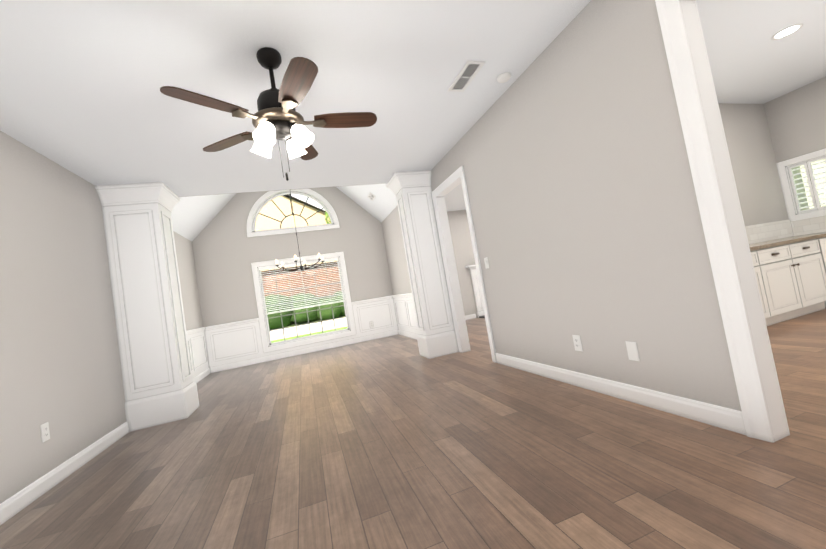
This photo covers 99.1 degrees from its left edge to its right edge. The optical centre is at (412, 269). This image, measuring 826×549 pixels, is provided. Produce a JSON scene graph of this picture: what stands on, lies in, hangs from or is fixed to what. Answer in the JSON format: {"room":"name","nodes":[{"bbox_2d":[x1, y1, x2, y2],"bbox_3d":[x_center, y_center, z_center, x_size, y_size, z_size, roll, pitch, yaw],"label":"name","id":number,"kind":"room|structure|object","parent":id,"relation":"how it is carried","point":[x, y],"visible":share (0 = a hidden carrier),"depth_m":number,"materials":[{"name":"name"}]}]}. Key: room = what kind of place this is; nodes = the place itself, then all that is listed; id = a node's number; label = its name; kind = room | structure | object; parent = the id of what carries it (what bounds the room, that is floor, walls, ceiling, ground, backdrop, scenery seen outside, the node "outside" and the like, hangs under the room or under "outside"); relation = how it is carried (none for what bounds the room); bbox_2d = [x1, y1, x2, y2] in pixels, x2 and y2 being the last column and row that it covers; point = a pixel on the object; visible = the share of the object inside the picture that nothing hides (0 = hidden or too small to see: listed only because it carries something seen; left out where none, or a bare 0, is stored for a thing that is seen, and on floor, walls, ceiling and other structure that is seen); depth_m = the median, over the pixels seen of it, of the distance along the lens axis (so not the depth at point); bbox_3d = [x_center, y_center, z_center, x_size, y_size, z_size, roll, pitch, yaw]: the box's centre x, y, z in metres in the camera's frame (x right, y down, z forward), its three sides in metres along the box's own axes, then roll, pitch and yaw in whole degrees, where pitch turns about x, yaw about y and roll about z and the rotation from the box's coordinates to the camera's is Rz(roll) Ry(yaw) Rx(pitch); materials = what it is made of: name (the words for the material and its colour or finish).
{"room":"empty living room","nodes":[
{"label":"empty living room","id":0,"kind":"room"},
{"bbox_2d":[0,309,825,548],"bbox_3d":[1.463,0.921,3.631,8.800,0.060,9.150,-8,-3,-18],"label":"floor","id":1,"kind":"structure","parent":0,"point":[396,442],"depth_m":1.83,"materials":[{"name":"brown wood"}]},
{"bbox_2d":[95,182,198,431],"bbox_3d":[-2.766,0.360,3.783,0.575,2.443,0.578,-8,-3,-18],"label":"column","id":2,"kind":"structure","parent":1,"relation":"on","point":[160,386],"depth_m":3.59,"materials":[{"name":"white wood"}]},
{"bbox_2d":[386,170,458,358],"bbox_3d":[0.128,-0.065,4.809,0.506,2.443,0.518,-8,-3,-18],"label":"column","id":3,"kind":"structure","parent":1,"relation":"on","point":[412,191],"depth_m":4.66,"materials":[{"name":"white wood"}]},
{"bbox_2d":[465,264,484,317],"bbox_3d":[2.173,0.395,8.278,1.660,1.232,0.450,-8,-3,-18],"label":"fireplace","id":4,"kind":"object","parent":1,"relation":"on","point":[476,289],"visible":0.1,"depth_m":8.22,"materials":[{"name":"white wood"}]},
{"bbox_2d":[751,256,768,325],"bbox_3d":[2.829,0.277,3.508,1.073,0.750,0.602,-8,-3,-18],"label":"base cabinet","id":5,"kind":"object","parent":1,"relation":"on","point":[754,258],"depth_m":3.36,"materials":[{"name":"white wood"}]},
{"bbox_2d":[757,248,825,325],"bbox_3d":[3.753,0.139,3.789,1.110,0.750,0.646,-8,-3,-18],"label":"base cabinet","id":6,"kind":"object","parent":1,"relation":"on","point":[790,273],"depth_m":3.51,"materials":[{"name":"white wood"}]},
{"bbox_2d":[749,232,825,255],"bbox_3d":[3.963,-0.348,2.778,2.928,0.034,2.788,-8,-3,-18],"label":"countertop","id":7,"kind":"structure","parent":6,"relation":"on","point":[815,240],"depth_m":3.59,"materials":[{"name":"white stone"}]},
{"bbox_2d":[0,0,825,502],"bbox_3d":[1.138,-1.216,3.753,8.540,4.270,8.950,-8,-3,-18],"label":"wall","id":8,"kind":"structure","parent":0,"point":[568,150],"depth_m":2.59,"materials":[{"name":"paint"}]},
{"bbox_2d":[40,422,49,442],"bbox_3d":[-2.499,1.106,2.395,0.008,0.116,0.072,-8,-3,-18],"label":"electrical outlet","id":9,"kind":"object","parent":8,"relation":"attached to","point":[45,433],"visible":1,"depth_m":2.39,"materials":[{"name":"white plastic"}]},
{"bbox_2d":[0,421,128,524],"bbox_3d":[-1.953,1.254,0.813,0.015,0.106,5.500,-8,-3,-18],"label":"baseboard","id":10,"kind":"structure","parent":8,"relation":"attached to","point":[11,506],"depth_m":2.41,"materials":[{"name":"white wood"}]},
{"bbox_2d":[186,327,209,383],"bbox_3d":[-3.356,1.338,5.141,0.034,0.850,2.730,-8,-3,-18],"label":"trim","id":11,"kind":"structure","parent":8,"relation":"attached to","point":[199,348],"depth_m":5.95,"materials":[{"name":"white wood"}]},
{"bbox_2d":[247,189,355,352],"bbox_3d":[-2.290,-0.113,7.136,1.780,3.210,0.146,-8,-3,-18],"label":"dining room window","id":12,"kind":"structure","parent":8,"relation":"in","point":[259,267],"depth_m":7.09,"materials":[{"name":"white wood"}]},
{"bbox_2d":[206,297,397,372],"bbox_3d":[-2.067,1.223,6.998,3.640,0.850,0.034,-8,-3,-18],"label":"wainscoting","id":13,"kind":"structure","parent":8,"relation":"attached to","point":[223,347],"depth_m":6.74,"materials":[{"name":"white wood"}]},
{"bbox_2d":[390,293,418,339],"bbox_3d":[0.030,0.837,6.276,0.034,0.850,2.690,-8,-3,-18],"label":"trim","id":14,"kind":"structure","parent":8,"relation":"attached to","point":[404,310],"depth_m":6.87,"materials":[{"name":"white wood"}]},
{"bbox_2d":[465,314,475,319],"bbox_3d":[0.619,1.205,7.937,1.800,0.106,0.015,-8,-3,-18],"label":"baseboard","id":15,"kind":"structure","parent":8,"relation":"attached to","point":[467,317],"depth_m":8.16,"materials":[{"name":"white wood"}]},
{"bbox_2d":[484,257,488,268],"bbox_3d":[0.764,-0.068,3.669,0.014,0.116,0.072,-8,-3,-18],"label":"light switch","id":16,"kind":"object","parent":8,"relation":"attached to","point":[486,262],"visible":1,"depth_m":3.66,"materials":[{"name":"white plastic"}]},
{"bbox_2d":[572,335,582,350],"bbox_3d":[1.211,0.542,2.595,0.008,0.116,0.072,-8,-3,-18],"label":"electrical outlet","id":17,"kind":"object","parent":8,"relation":"attached to","point":[577,342],"visible":1,"depth_m":2.59,"materials":[{"name":"white plastic"}]},
{"bbox_2d":[495,353,746,434],"bbox_3d":[1.219,0.828,2.692,0.015,0.106,2.226,-8,-3,-18],"label":"baseboard","id":18,"kind":"structure","parent":8,"relation":"attached to","point":[726,418],"depth_m":2.12,"materials":[{"name":"white wood"}]},
{"bbox_2d":[625,341,639,360],"bbox_3d":[1.348,0.501,2.163,0.006,0.116,0.072,-8,-3,-18],"label":"electrical outlet","id":19,"kind":"object","parent":8,"relation":"attached to","point":[632,351],"visible":1,"depth_m":2.16,"materials":[{"name":"white plastic"}]},
{"bbox_2d":[745,219,793,243],"bbox_3d":[3.528,-0.338,4.104,2.930,0.224,0.011,-8,-3,-18],"label":"tile backsplash","id":20,"kind":"structure","parent":8,"relation":"attached to","point":[763,232],"depth_m":4.41,"materials":[{"name":"white tile"}]},
{"bbox_2d":[776,148,825,220],"bbox_3d":[4.999,-1.057,4.177,0.118,0.780,0.894,-8,-3,-18],"label":"window shutters","id":21,"kind":"object","parent":8,"relation":"attached to","point":[789,191],"visible":1,"depth_m":4.42,"materials":[{"name":"white wood"}]},
{"bbox_2d":[791,215,825,235],"bbox_3d":[5.300,-0.793,3.229,0.011,0.450,2.760,-8,-3,-18],"label":"tile backsplash","id":22,"kind":"structure","parent":8,"relation":"attached to","point":[815,224],"depth_m":4.39,"materials":[{"name":"white tile"}]},
{"bbox_2d":[0,0,825,241],"bbox_3d":[0.938,-2.419,3.817,8.540,1.827,8.950,-8,-3,-18],"label":"ceiling","id":23,"kind":"structure","parent":0,"point":[82,82],"depth_m":2.46,"materials":[{"name":"paint"}]},
{"bbox_2d":[160,47,376,180],"bbox_3d":[-0.757,-0.909,2.093,1.098,0.776,1.134,-8,-3,-18],"label":"ceiling fan","id":24,"kind":"object","parent":23,"relation":"hanging from","point":[277,116],"visible":1,"depth_m":2.00,"materials":[{"name":"brown wood"}]},
{"bbox_2d":[275,192,324,271],"bbox_3d":[-2.027,-1.332,5.791,0.778,2.755,0.804,-8,-3,-18],"label":"chandelier","id":25,"kind":"object","parent":23,"relation":"hanging from","point":[304,262],"visible":0.73,"depth_m":5.73,"materials":[{"name":"black metal"}]},
{"bbox_2d":[367,192,375,200],"bbox_3d":[-0.799,-1.394,6.745,0.098,0.098,0.300,-8,-3,-18],"label":"ceiling vent","id":26,"kind":"object","parent":23,"relation":"in","point":[371,196],"visible":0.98,"depth_m":6.74,"materials":[{"name":"white plastic"}]},
{"bbox_2d":[448,61,484,91],"bbox_3d":[0.398,-1.459,2.672,0.140,0.008,0.360,-8,-3,-18],"label":"ceiling vent","id":27,"kind":"object","parent":23,"relation":"in","point":[469,71],"visible":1,"depth_m":2.65,"materials":[{"name":"white metal"}]},
{"bbox_2d":[497,72,510,82],"bbox_3d":[0.712,-1.496,2.755,0.110,0.030,0.110,-8,-3,-18],"label":"smoke detector","id":28,"kind":"object","parent":23,"relation":"attached to","point":[504,77],"visible":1,"depth_m":2.73,"materials":[{"name":"white plastic"}]},
{"bbox_2d":[771,23,802,39],"bbox_3d":[3.204,-2.036,3.018,0.190,0.006,0.190,-8,-3,-18],"label":"recessed light","id":29,"kind":"object","parent":23,"relation":"in","point":[787,31],"visible":1,"depth_m":3.01,"materials":[{"name":"white glass"}]},
{"label":"outside","id":30,"kind":"structure","parent":0,"visible":0},
{"bbox_2d":[255,159,825,342],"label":"window","id":31,"kind":"structure","parent":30,"point":[272,210],"depth_m":26.61,"materials":[{"name":"clear glass"}]}
]}

